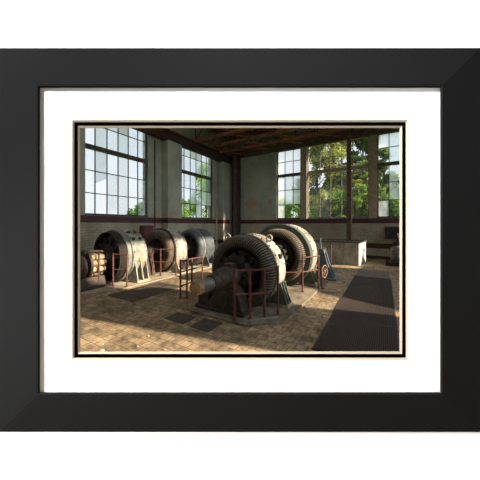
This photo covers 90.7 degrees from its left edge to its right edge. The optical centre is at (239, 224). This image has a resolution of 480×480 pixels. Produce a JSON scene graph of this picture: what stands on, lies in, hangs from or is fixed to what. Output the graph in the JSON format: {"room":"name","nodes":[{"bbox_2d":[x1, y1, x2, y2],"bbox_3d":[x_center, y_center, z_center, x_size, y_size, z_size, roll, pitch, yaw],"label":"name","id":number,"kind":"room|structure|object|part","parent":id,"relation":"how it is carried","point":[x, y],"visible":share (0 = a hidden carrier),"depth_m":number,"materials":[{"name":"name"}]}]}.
{"room":"power station hall","nodes":[
{"label":"power station hall","id":0,"kind":"room"},
{"bbox_2d":[85,128,229,251],"bbox_3d":[-6.008,-2.200,9.271,0.400,8.000,20.400,0,0,31],"label":"wall","id":1,"kind":"structure","parent":0,"point":[93,230],"depth_m":11.94,"materials":[{"name":"grey paint"}]},
{"bbox_2d":[80,128,84,251],"bbox_3d":[-6.074,-1.250,8.345,0.450,6.100,0.950,0,0,31],"label":"trim","id":2,"kind":"structure","parent":1,"relation":"attached to","point":[82,130],"depth_m":8.55,"materials":[{"name":"grey paint"}]},
{"bbox_2d":[85,128,146,216],"bbox_3d":[-5.338,-2.625,10.315,0.440,4.510,2.880,0,0,31],"label":"window","id":3,"kind":"structure","parent":1,"relation":"in","point":[100,147],"depth_m":10.01,"materials":[{"name":"metal"}]},
{"bbox_3d":[-5.296,-2.640,10.289,0.001,4.360,2.740,0,0,31],"label":"pane","id":4,"kind":"part","parent":3,"relation":"part of","materials":[{"name":"clear glass"}]},
{"bbox_3d":[-5.338,-0.385,10.315,0.440,0.030,2.880,0,0,31],"label":"sill","id":5,"kind":"part","parent":3,"relation":"part of","materials":[{"name":"grey stone"}]},
{"bbox_2d":[139,225,152,238],"bbox_3d":[-4.406,0.385,11.222,0.310,0.730,0.600,0,0,31],"label":"switch box","id":6,"kind":"object","parent":1,"relation":"attached to","point":[144,230],"visible":0.52,"depth_m":11.01,"materials":[{"name":"red paint"}]},
{"bbox_3d":[-4.307,0.385,11.174,0.030,0.610,0.500,0,0,31],"label":"door","id":7,"kind":"part","parent":6,"relation":"part of","materials":[{"name":"red metal"}]},
{"bbox_2d":[154,140,154,229],"bbox_3d":[-4.267,-1.200,11.672,0.044,6.000,0.232,0,0,31],"label":"conduit","id":8,"kind":"object","parent":1,"relation":"attached to","point":[154,140],"visible":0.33,"depth_m":11.74,"materials":[{"name":"grey metal"}]},
{"bbox_2d":[162,140,181,231],"bbox_3d":[-3.567,-1.250,12.468,0.450,6.100,0.960,0,0,31],"label":"trim","id":9,"kind":"structure","parent":1,"relation":"attached to","point":[171,151],"depth_m":12.15,"materials":[{"name":"grey paint"}]},
{"bbox_2d":[182,148,211,218],"bbox_3d":[-2.748,-2.625,14.574,0.440,4.510,3.050,0,0,31],"label":"window","id":10,"kind":"structure","parent":1,"relation":"in","point":[197,157],"depth_m":14.67,"materials":[{"name":"metal"}]},
{"bbox_2d":[218,162,230,245],"bbox_3d":[-1.073,-1.250,16.569,0.450,6.100,1.000,0,0,31],"label":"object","id":11,"kind":"structure","parent":1,"relation":"attached to","point":[223,167],"depth_m":16.18,"materials":[{"name":"grey metal"}]},
{"bbox_2d":[80,215,399,223],"bbox_3d":[-0.390,-0.230,5.855,12.750,0.260,19.600,0,0,31],"label":"trim","id":12,"kind":"structure","parent":1,"relation":"attached to","point":[83,218],"depth_m":12.67,"materials":[{"name":"red paint"}]},
{"bbox_2d":[87,239,392,250],"bbox_3d":[-0.390,1.110,5.855,12.750,0.260,19.600,0,0,31],"label":"trim","id":13,"kind":"structure","parent":1,"relation":"attached to","point":[368,245],"depth_m":12.65,"materials":[{"name":"red paint"}]},
{"bbox_2d":[0,0,479,479],"bbox_3d":[-1.000,-1.200,1.682,7.200,6.000,0.062,0,0,0],"label":"wall","id":14,"kind":"structure","parent":0,"point":[23,23],"depth_m":1.65,"materials":[{"name":"white paint"}]},
{"bbox_2d":[0,48,479,431],"bbox_3d":[0.000,0.105,1.637,3.363,2.677,0.032,0,0,0],"label":"picture frame","id":15,"kind":"object","parent":14,"relation":"attached to","point":[432,384],"visible":1,"depth_m":1.64,"materials":[{"name":"black wood"}]},
{"bbox_3d":[-1.530,0.105,1.637,0.304,2.677,0.030,0,0,0],"label":"frame rail","id":16,"kind":"part","parent":15,"relation":"part of","materials":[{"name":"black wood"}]},
{"bbox_3d":[0.000,-1.090,1.637,3.363,0.288,0.030,0,0,0],"label":"frame rail","id":17,"kind":"part","parent":15,"relation":"part of","materials":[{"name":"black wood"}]},
{"bbox_3d":[0.000,1.297,1.637,3.363,0.292,0.030,0,0,0],"label":"frame rail","id":18,"kind":"part","parent":15,"relation":"part of","materials":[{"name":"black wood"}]},
{"bbox_3d":[1.530,0.105,1.637,0.304,2.677,0.030,0,0,0],"label":"frame rail","id":19,"kind":"part","parent":15,"relation":"part of","materials":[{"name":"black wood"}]},
{"bbox_2d":[80,252,399,350],"bbox_3d":[-0.390,1.950,5.855,13.550,0.300,20.400,0,0,31],"label":"floor","id":20,"kind":"structure","parent":0,"point":[120,324],"depth_m":4.29,"materials":[{"name":"beige tile"}]},
{"bbox_2d":[108,282,182,301],"bbox_3d":[-2.525,1.792,6.492,1.020,0.016,1.630,0,0,31],"label":"floor plate","id":21,"kind":"object","parent":20,"relation":"on","point":[135,294],"visible":0.97,"depth_m":6.37,"materials":[{"name":"grey metal"}]},
{"bbox_2d":[80,264,211,295],"bbox_3d":[-3.163,1.785,8.916,2.230,0.030,6.450,0,0,31],"label":"foundation slab","id":22,"kind":"object","parent":20,"relation":"on","point":[120,285],"visible":0.13,"depth_m":7.32,"materials":[{"name":"concrete"}]},
{"bbox_2d":[80,250,111,291],"bbox_3d":[-4.449,1.245,6.743,0.970,1.050,1.100,0,0,31],"label":"exciter","id":23,"kind":"object","parent":22,"relation":"on","point":[88,259],"visible":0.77,"depth_m":6.67,"materials":[{"name":"brown metal"}]},
{"bbox_3d":[-4.449,1.620,6.743,0.970,0.300,1.100,0,0,31],"label":"bed frame","id":24,"kind":"part","parent":23,"relation":"part of","materials":[{"name":"grey metal"}]},
{"bbox_2d":[98,253,128,286],"bbox_3d":[-3.643,1.295,6.823,0.889,0.950,0.158,0,0,0],"label":"railing","id":25,"kind":"object","parent":22,"relation":"on","point":[113,254],"visible":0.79,"depth_m":6.79,"materials":[{"name":"red metal"}]},
{"bbox_3d":[-4.042,1.295,6.788,0.088,0.950,0.092,0,0,31],"label":"post","id":26,"kind":"part","parent":25,"relation":"part of","materials":[{"name":"red metal"}]},
{"bbox_3d":[-3.673,1.295,6.856,0.088,0.950,0.092,0,0,31],"label":"post","id":27,"kind":"part","parent":25,"relation":"part of","materials":[{"name":"red metal"}]},
{"bbox_3d":[-3.243,1.295,6.793,0.088,0.950,0.092,0,0,31],"label":"post","id":28,"kind":"part","parent":25,"relation":"part of","materials":[{"name":"red metal"}]},
{"bbox_2d":[93,229,149,282],"bbox_3d":[-4.038,0.966,7.487,1.900,1.668,1.540,0,0,31],"label":"generator","id":29,"kind":"object","parent":22,"relation":"on","point":[131,242],"visible":0.81,"depth_m":7.33,"materials":[{"name":"grey paint"}]},
{"bbox_2d":[151,248,175,275],"bbox_3d":[-2.669,1.295,8.303,0.908,0.950,0.169,0,0,-1],"label":"railing","id":30,"kind":"object","parent":22,"relation":"on","point":[160,249],"visible":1,"depth_m":8.30,"materials":[{"name":"red metal"}]},
{"bbox_3d":[-2.771,1.295,8.262,0.088,0.950,0.092,0,0,31],"label":"post","id":31,"kind":"part","parent":30,"relation":"part of","materials":[{"name":"red metal"}]},
{"bbox_2d":[144,228,188,275],"bbox_3d":[-3.084,0.946,8.979,1.880,1.668,1.540,0,0,31],"label":"generator","id":32,"kind":"object","parent":22,"relation":"on","point":[163,238],"visible":0.8,"depth_m":8.76,"materials":[{"name":"paint"}]},
{"bbox_2d":[181,228,214,266],"bbox_3d":[-2.179,0.961,10.430,1.880,1.638,1.560,0,0,31],"label":"generator","id":33,"kind":"object","parent":22,"relation":"on","point":[199,241],"visible":0.7,"depth_m":10.22,"materials":[{"name":"blue paint"}]},
{"bbox_2d":[164,312,195,323],"bbox_3d":[-1.155,1.794,4.588,0.500,0.012,0.360,0,0,31],"label":"floor plate","id":34,"kind":"object","parent":20,"relation":"on","point":[182,318],"visible":1,"depth_m":4.58,"materials":[{"name":"grey metal"}]},
{"bbox_2d":[179,255,202,298],"bbox_3d":[-1.196,1.325,6.226,0.238,0.950,1.037,0,0,25],"label":"railing","id":35,"kind":"object","parent":20,"relation":"on","point":[191,258],"visible":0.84,"depth_m":5.82,"materials":[{"name":"red metal"}]},
{"bbox_3d":[-1.465,1.325,5.829,0.088,0.950,0.092,0,0,31],"label":"post","id":36,"kind":"part","parent":35,"relation":"part of","materials":[{"name":"red metal"}]},
{"bbox_3d":[-1.304,1.325,5.825,0.088,0.950,0.092,0,0,31],"label":"post","id":37,"kind":"part","parent":35,"relation":"part of","materials":[{"name":"red metal"}]},
{"bbox_3d":[-1.262,1.325,6.221,0.088,0.950,0.092,0,0,31],"label":"post","id":38,"kind":"part","parent":35,"relation":"part of","materials":[{"name":"red metal"}]},
{"bbox_2d":[190,318,222,331],"bbox_3d":[-0.603,1.794,4.264,0.420,0.012,0.420,0,0,31],"label":"floor plate","id":39,"kind":"object","parent":20,"relation":"on","point":[205,324],"visible":1,"depth_m":4.26,"materials":[{"name":"grey metal"}]},
{"bbox_2d":[216,211,216,249],"bbox_3d":[-1.578,0.425,15.998,0.095,2.750,0.100,0,0,31],"label":"pipe stub","id":40,"kind":"object","parent":20,"relation":"on","point":[216,211],"visible":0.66,"depth_m":15.95,"materials":[{"name":"beige paint"}]},
{"bbox_2d":[230,165,230,234],"bbox_3d":[-0.657,-1.200,16.667,0.067,6.000,0.070,0,0,31],"label":"downpipe","id":41,"kind":"object","parent":20,"relation":"on","point":[230,165],"visible":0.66,"depth_m":16.64,"materials":[{"name":"metal"}]},
{"bbox_2d":[232,152,240,235],"bbox_3d":[-0.285,-1.650,16.950,0.600,6.900,0.470,0,0,31],"label":"steel column","id":42,"kind":"structure","parent":20,"relation":"on","point":[236,160],"depth_m":16.86,"materials":[{"name":"metal"}]},
{"bbox_2d":[187,279,328,326],"bbox_3d":[0.750,1.780,6.286,2.250,0.040,4.280,0,0,31],"label":"foundation slab","id":43,"kind":"object","parent":20,"relation":"on","point":[299,298],"visible":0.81,"depth_m":4.94,"materials":[{"name":"concrete"}]},
{"bbox_2d":[189,233,292,317],"bbox_3d":[-0.181,0.993,4.841,1.900,1.613,2.195,0,0,31],"label":"generator","id":44,"kind":"object","parent":43,"relation":"on","point":[240,251],"visible":0.92,"depth_m":4.88,"materials":[{"name":"green paint"}]},
{"bbox_2d":[232,266,279,320],"bbox_3d":[0.332,1.285,4.472,0.986,0.950,0.170,0,0,-18],"label":"railing","id":45,"kind":"object","parent":43,"relation":"on","point":[264,292],"visible":0.94,"depth_m":4.41,"materials":[{"name":"red metal"}]},
{"bbox_3d":[-0.105,1.285,4.370,0.088,0.950,0.092,0,0,31],"label":"post","id":46,"kind":"part","parent":45,"relation":"part of","materials":[{"name":"red metal"}]},
{"bbox_3d":[0.185,1.285,4.405,0.088,0.950,0.092,0,0,31],"label":"post","id":47,"kind":"part","parent":45,"relation":"part of","materials":[{"name":"red metal"}]},
{"bbox_3d":[0.333,1.280,4.471,0.902,0.034,0.118,0,0,-18],"label":"rail","id":48,"kind":"part","parent":45,"relation":"part of","materials":[{"name":"red metal"}]},
{"bbox_3d":[0.333,0.840,4.471,0.902,0.034,0.118,0,0,-18],"label":"rail","id":49,"kind":"part","parent":45,"relation":"part of","materials":[{"name":"red metal"}]},
{"bbox_3d":[0.460,1.285,4.472,0.088,0.950,0.092,0,0,31],"label":"post","id":50,"kind":"part","parent":45,"relation":"part of","materials":[{"name":"red metal"}]},
{"bbox_3d":[0.744,1.285,4.650,0.088,0.950,0.092,0,0,31],"label":"post","id":51,"kind":"part","parent":45,"relation":"part of","materials":[{"name":"red metal"}]},
{"bbox_2d":[248,316,279,324],"bbox_3d":[0.426,1.725,4.291,0.615,0.070,0.084,0,0,-19],"label":"kerb","id":52,"kind":"object","parent":43,"relation":"on","point":[273,318],"visible":1,"depth_m":4.26,"materials":[{"name":"grey paint"}]},
{"bbox_2d":[260,224,317,286],"bbox_3d":[1.130,0.894,6.979,2.000,1.873,2.260,0,0,31],"label":"generator","id":53,"kind":"object","parent":43,"relation":"on","point":[293,241],"visible":0.52,"depth_m":6.76,"materials":[{"name":"green paint"}]},
{"bbox_2d":[286,254,319,291],"bbox_3d":[1.460,1.285,6.269,1.658,0.950,0.238,0,0,-18],"label":"railing","id":54,"kind":"object","parent":43,"relation":"on","point":[302,271],"visible":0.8,"depth_m":6.32,"materials":[{"name":"red metal"}]},
{"bbox_3d":[1.437,1.240,6.269,1.617,0.034,0.195,0,0,-17],"label":"rail","id":55,"kind":"part","parent":54,"relation":"part of","materials":[{"name":"red metal"}]},
{"bbox_3d":[1.649,1.285,6.254,0.088,0.950,0.092,0,0,31],"label":"post","id":56,"kind":"part","parent":54,"relation":"part of","materials":[{"name":"red metal"}]},
{"bbox_3d":[2.179,1.285,6.587,0.088,0.950,0.092,0,0,31],"label":"post","id":57,"kind":"part","parent":54,"relation":"part of","materials":[{"name":"red metal"}]},
{"bbox_2d":[321,265,327,288],"bbox_3d":[2.311,1.458,6.659,0.231,0.683,0.358,0,0,31],"label":"handwheel","id":58,"kind":"object","parent":43,"relation":"on","point":[322,269],"visible":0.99,"depth_m":6.66,"materials":[{"name":"red metal"}]},
{"bbox_2d":[315,238,338,281],"bbox_3d":[2.849,1.120,8.005,0.850,1.360,0.600,0,0,31],"label":"stand","id":59,"kind":"object","parent":20,"relation":"on","point":[323,257],"visible":0.75,"depth_m":7.87,"materials":[{"name":"blue paint"}]},
{"bbox_3d":[2.849,1.770,8.005,0.850,0.060,0.600,0,0,31],"label":"plate","id":60,"kind":"part","parent":59,"relation":"part of","materials":[{"name":"blue paint"}]},
{"bbox_2d":[327,245,331,266],"bbox_3d":[3.654,1.315,9.716,0.238,0.970,0.092,0,0,31],"label":"railing","id":61,"kind":"object","parent":20,"relation":"on","point":[330,246],"visible":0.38,"depth_m":9.68,"materials":[{"name":"red metal"}]},
{"bbox_3d":[3.718,1.315,9.677,0.088,0.970,0.092,0,0,31],"label":"post","id":62,"kind":"part","parent":61,"relation":"part of","materials":[{"name":"metal"}]},
{"bbox_2d":[314,239,366,265],"bbox_3d":[4.934,1.275,11.615,2.020,1.050,1.630,0,0,38],"label":"tank","id":63,"kind":"object","parent":20,"relation":"on","point":[345,252],"visible":0.82,"depth_m":10.88,"materials":[{"name":"metal"}]},
{"bbox_3d":[5.683,1.300,11.023,0.030,1.000,1.550,0,0,38],"label":"panel","id":64,"kind":"part","parent":63,"relation":"part of","materials":[{"name":"white paint"}]},
{"bbox_2d":[347,128,354,239],"bbox_3d":[5.722,-2.200,12.414,0.480,8.000,0.320,0,0,31],"label":"stanchion","id":65,"kind":"object","parent":20,"relation":"on","point":[350,132],"visible":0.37,"depth_m":12.38,"materials":[{"name":"brown paint"}]},
{"bbox_2d":[312,276,399,350],"bbox_3d":[2.991,1.787,5.584,1.090,0.026,5.750,0,0,31],"label":"floor mat","id":66,"kind":"object","parent":20,"relation":"on","point":[364,318],"visible":0.71,"depth_m":4.36,"materials":[{"name":"rubber"}]},
{"bbox_2d":[356,270,389,278],"bbox_3d":[4.849,1.794,8.649,1.020,0.012,1.380,0,0,31],"label":"floor plate","id":67,"kind":"object","parent":20,"relation":"on","point":[366,273],"visible":0.93,"depth_m":8.56,"materials":[{"name":"grey metal"}]},
{"bbox_2d":[386,233,399,266],"bbox_3d":[7.157,1.087,10.482,1.220,1.426,1.050,0,0,31],"label":"motor","id":68,"kind":"object","parent":20,"relation":"on","point":[394,251],"visible":0.66,"depth_m":10.38,"materials":[{"name":"paint"}]},
{"bbox_3d":[7.196,1.720,10.546,1.220,0.160,0.900,0,0,31],"label":"frame","id":69,"kind":"part","parent":68,"relation":"part of","materials":[{"name":"black metal"}]},
{"bbox_3d":[7.066,1.250,10.602,0.720,0.720,0.800,0,0,31],"label":"motor","id":70,"kind":"part","parent":68,"relation":"part of","materials":[{"name":"paint"}]},
{"bbox_3d":[-8.567,-1.250,4.243,0.450,6.100,0.950,0,0,31],"label":"trim","id":71,"kind":"structure","parent":20,"relation":"on","visible":0},
{"bbox_2d":[131,128,231,165],"bbox_3d":[-5.603,-4.610,8.995,0.320,0.620,19.550,0,0,31],"label":"girder","id":72,"kind":"object","parent":71,"relation":"on","point":[163,134],"visible":0.11,"depth_m":13.25,"materials":[{"name":"paint"}]},
{"bbox_3d":[-5.603,-4.860,8.995,0.080,0.120,19.550,0,0,31],"label":"crane rail","id":73,"kind":"part","parent":72,"relation":"part of","materials":[{"name":"metal"}]},
{"bbox_2d":[206,128,280,140],"bbox_3d":[-0.390,-6.325,5.855,13.550,0.250,20.400,0,0,31],"label":"ceiling","id":74,"kind":"structure","parent":0,"point":[214,130],"depth_m":15.71,"materials":[{"name":"brown wood"}]},
{"bbox_2d":[194,128,287,143],"bbox_3d":[2.949,-5.475,10.866,12.312,1.450,1.232,0,0,31],"label":"roof truss","id":75,"kind":"object","parent":74,"relation":"attached to","point":[232,132],"visible":0.2,"depth_m":12.72,"materials":[{"name":"wood"}]},
{"bbox_2d":[208,128,334,149],"bbox_3d":[3.572,-5.475,11.891,12.312,1.450,1.232,0,0,31],"label":"roof truss","id":76,"kind":"object","parent":74,"relation":"attached to","point":[277,132],"visible":0.24,"depth_m":13.16,"materials":[{"name":"wood"}]},
{"bbox_2d":[219,128,382,153],"bbox_3d":[4.195,-5.475,12.916,12.312,1.450,1.232,0,0,31],"label":"roof truss","id":77,"kind":"object","parent":74,"relation":"attached to","point":[322,132],"visible":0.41,"depth_m":13.67,"materials":[{"name":"wood"}]},
{"bbox_2d":[230,128,399,255],"bbox_3d":[4.805,-2.200,14.399,12.750,8.000,0.400,0,0,31],"label":"wall","id":78,"kind":"structure","parent":0,"point":[259,172],"depth_m":15.85,"materials":[{"name":"grey paint"}]},
{"bbox_2d":[277,148,299,218],"bbox_3d":[3.192,-2.625,15.345,1.630,4.510,0.440,0,0,31],"label":"window","id":79,"kind":"structure","parent":78,"relation":"in","point":[289,183],"depth_m":15.34,"materials":[{"name":"glass"}]},
{"bbox_3d":[3.176,-2.640,15.320,1.490,4.360,0.001,0,0,31],"label":"pane","id":80,"kind":"part","parent":79,"relation":"part of","materials":[{"name":"clear glass"}]},
{"bbox_2d":[234,128,362,151],"bbox_3d":[4.822,-5.400,13.898,12.200,0.300,0.200,0,0,31],"label":"beam","id":81,"kind":"structure","parent":78,"relation":"attached to","point":[340,131],"depth_m":14.56,"materials":[{"name":"brown wood"}]},
{"bbox_2d":[300,147,306,218],"bbox_3d":[3.936,-2.580,14.635,0.380,4.440,0.100,0,0,31],"label":"trim","id":82,"kind":"structure","parent":78,"relation":"attached to","point":[303,150],"depth_m":14.59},
{"bbox_2d":[234,128,399,157],"bbox_3d":[4.867,-5.175,14.069,12.300,0.750,0.100,0,0,31],"label":"trim","id":83,"kind":"structure","parent":78,"relation":"attached to","point":[365,132],"depth_m":14.19,"materials":[{"name":"brown wood"}]},
{"bbox_2d":[307,136,368,218],"bbox_3d":[5.655,-2.625,13.848,3.375,4.510,0.440,0,0,31],"label":"window","id":84,"kind":"structure","parent":78,"relation":"in","point":[341,169],"depth_m":13.89,"materials":[{"name":"brown metal"}]},
{"bbox_3d":[5.655,-0.385,13.848,3.375,0.030,0.440,0,0,31],"label":"sill","id":85,"kind":"part","parent":84,"relation":"part of","materials":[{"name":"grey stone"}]},
{"bbox_2d":[369,134,376,217],"bbox_3d":[7.134,-2.580,12.691,0.355,4.440,0.100,0,0,31],"label":"trim","id":86,"kind":"structure","parent":78,"relation":"attached to","point":[373,138],"depth_m":12.64,"materials":[{"name":"grey paint"}]},
{"bbox_2d":[366,255,390,259],"bbox_3d":[4.710,1.720,14.205,12.710,0.160,0.030,0,0,31],"label":"baseboard","id":87,"kind":"structure","parent":78,"relation":"attached to","point":[367,256],"depth_m":12.58,"materials":[{"name":"red paint"}]},
{"bbox_2d":[377,131,399,217],"bbox_3d":[8.096,-2.625,12.363,1.630,4.510,0.440,0,0,31],"label":"window","id":88,"kind":"structure","parent":78,"relation":"in","point":[391,141],"depth_m":12.47,"materials":[{"name":"glass"}]},
{"bbox_3d":[8.081,-2.640,12.338,1.490,4.360,0.001,0,0,31],"label":"pane","id":89,"kind":"part","parent":88,"relation":"part of","materials":[{"name":"clear glass"}]},
{"bbox_2d":[385,227,399,238],"bbox_3d":[7.859,0.930,11.992,0.930,1.700,0.460,0,0,31],"label":"control box","id":90,"kind":"object","parent":78,"relation":"attached to","point":[390,232],"visible":0.51,"depth_m":11.91,"materials":[{"name":"red paint"}]},
{"label":"outside","id":91,"kind":"structure","parent":0,"visible":0},
{"bbox_3d":[10.390,2.275,17.089,140.000,0.250,120.000,0,0,31],"label":"ground","id":92,"kind":"structure","parent":91,"visible":0},
{"bbox_2d":[126,202,142,214],"bbox_3d":[-8.732,0.093,20.570,2.797,4.221,3.164,0,0,31],"label":"bush","id":93,"kind":"object","parent":92,"relation":"on","point":[140,205],"visible":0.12,"depth_m":20.10,"materials":[{"name":"green plant"}]},
{"bbox_2d":[182,199,189,216],"bbox_3d":[-5.789,-0.310,22.369,2.970,5.023,3.468,0,0,-6],"label":"bush","id":94,"kind":"object","parent":92,"relation":"on","point":[184,210],"visible":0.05,"depth_m":22.11,"materials":[{"name":"green plant"}]},
{"bbox_2d":[185,159,207,217],"bbox_3d":[-3.487,-2.056,23.175,4.417,8.526,4.626,0,0,31],"label":"tree","id":95,"kind":"object","parent":92,"relation":"on","point":[204,164],"visible":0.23,"depth_m":22.39,"materials":[{"name":"green plant"}]},
{"bbox_2d":[279,198,298,217],"bbox_3d":[4.077,-0.218,22.749,3.786,4.845,2.921,0,0,31],"label":"bush","id":96,"kind":"object","parent":92,"relation":"on","point":[288,214],"visible":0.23,"depth_m":22.17,"materials":[{"name":"green plant"}]},
{"bbox_2d":[289,204,321,217],"bbox_3d":[5.624,-0.374,21.316,3.118,5.153,3.391,0,0,-20],"label":"bush","id":97,"kind":"object","parent":92,"relation":"on","point":[297,207],"visible":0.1,"depth_m":20.75,"materials":[{"name":"green plant"}]},
{"bbox_2d":[292,145,346,216],"bbox_3d":[8.693,-4.124,25.971,5.643,12.649,5.328,0,0,3],"label":"tree","id":98,"kind":"object","parent":92,"relation":"on","point":[317,159],"visible":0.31,"depth_m":25.32,"materials":[{"name":"green plant"}]},
{"bbox_2d":[309,189,334,216],"bbox_3d":[7.317,-0.490,20.814,3.052,5.390,2.980,0,0,-15],"label":"bush","id":99,"kind":"object","parent":92,"relation":"on","point":[320,197],"visible":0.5,"depth_m":20.36,"materials":[{"name":"green plant"}]},
{"bbox_2d":[322,177,345,216],"bbox_3d":[13.497,-2.957,32.711,4.488,10.316,6.273,0,0,17],"label":"tree","id":100,"kind":"object","parent":92,"relation":"on","point":[327,185],"visible":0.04,"depth_m":32.08,"materials":[{"name":"green plant"}]},
{"bbox_2d":[327,189,361,216],"bbox_3d":[8.529,-0.441,19.622,3.345,5.293,3.300,0,0,31],"label":"bush","id":101,"kind":"object","parent":92,"relation":"on","point":[337,195],"visible":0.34,"depth_m":19.48,"materials":[{"name":"green plant"}]},
{"bbox_2d":[322,141,367,215],"bbox_3d":[10.328,-4.388,23.331,5.117,13.179,5.156,0,0,31],"label":"tree","id":102,"kind":"object","parent":92,"relation":"on","point":[335,148],"visible":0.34,"depth_m":23.23,"materials":[{"name":"green plant"}]},
{"bbox_2d":[340,183,380,216],"bbox_3d":[9.893,-0.596,19.070,3.566,5.593,2.640,0,0,31],"label":"tree","id":103,"kind":"object","parent":92,"relation":"on","point":[360,193],"visible":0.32,"depth_m":18.80,"materials":[{"name":"green plant"}]},
{"bbox_2d":[339,138,385,213],"bbox_3d":[12.610,-4.100,24.359,3.702,12.606,4.962,0,0,-16],"label":"tree","id":104,"kind":"object","parent":92,"relation":"on","point":[361,144],"visible":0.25,"depth_m":24.42,"materials":[{"name":"green plant"}]},
{"bbox_2d":[379,148,398,214],"bbox_3d":[14.104,-2.736,23.371,2.381,9.880,2.499,0,0,10],"label":"tree","id":105,"kind":"object","parent":92,"relation":"on","point":[384,152],"visible":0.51,"depth_m":22.84,"materials":[{"name":"green plant"}]},
{"bbox_2d":[379,194,399,215],"bbox_3d":[11.624,-0.126,18.670,2.381,4.657,3.508,0,0,-13],"label":"bush","id":106,"kind":"object","parent":92,"relation":"on","point":[387,203],"visible":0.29,"depth_m":17.94,"materials":[{"name":"green plant"}]},
{"bbox_2d":[387,177,399,213],"bbox_3d":[19.811,-1.876,28.635,6.168,8.156,5.924,0,0,31],"label":"tree","id":107,"kind":"object","parent":92,"relation":"on","point":[396,186],"visible":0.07,"depth_m":28.00,"materials":[{"name":"green plant"}]}
]}

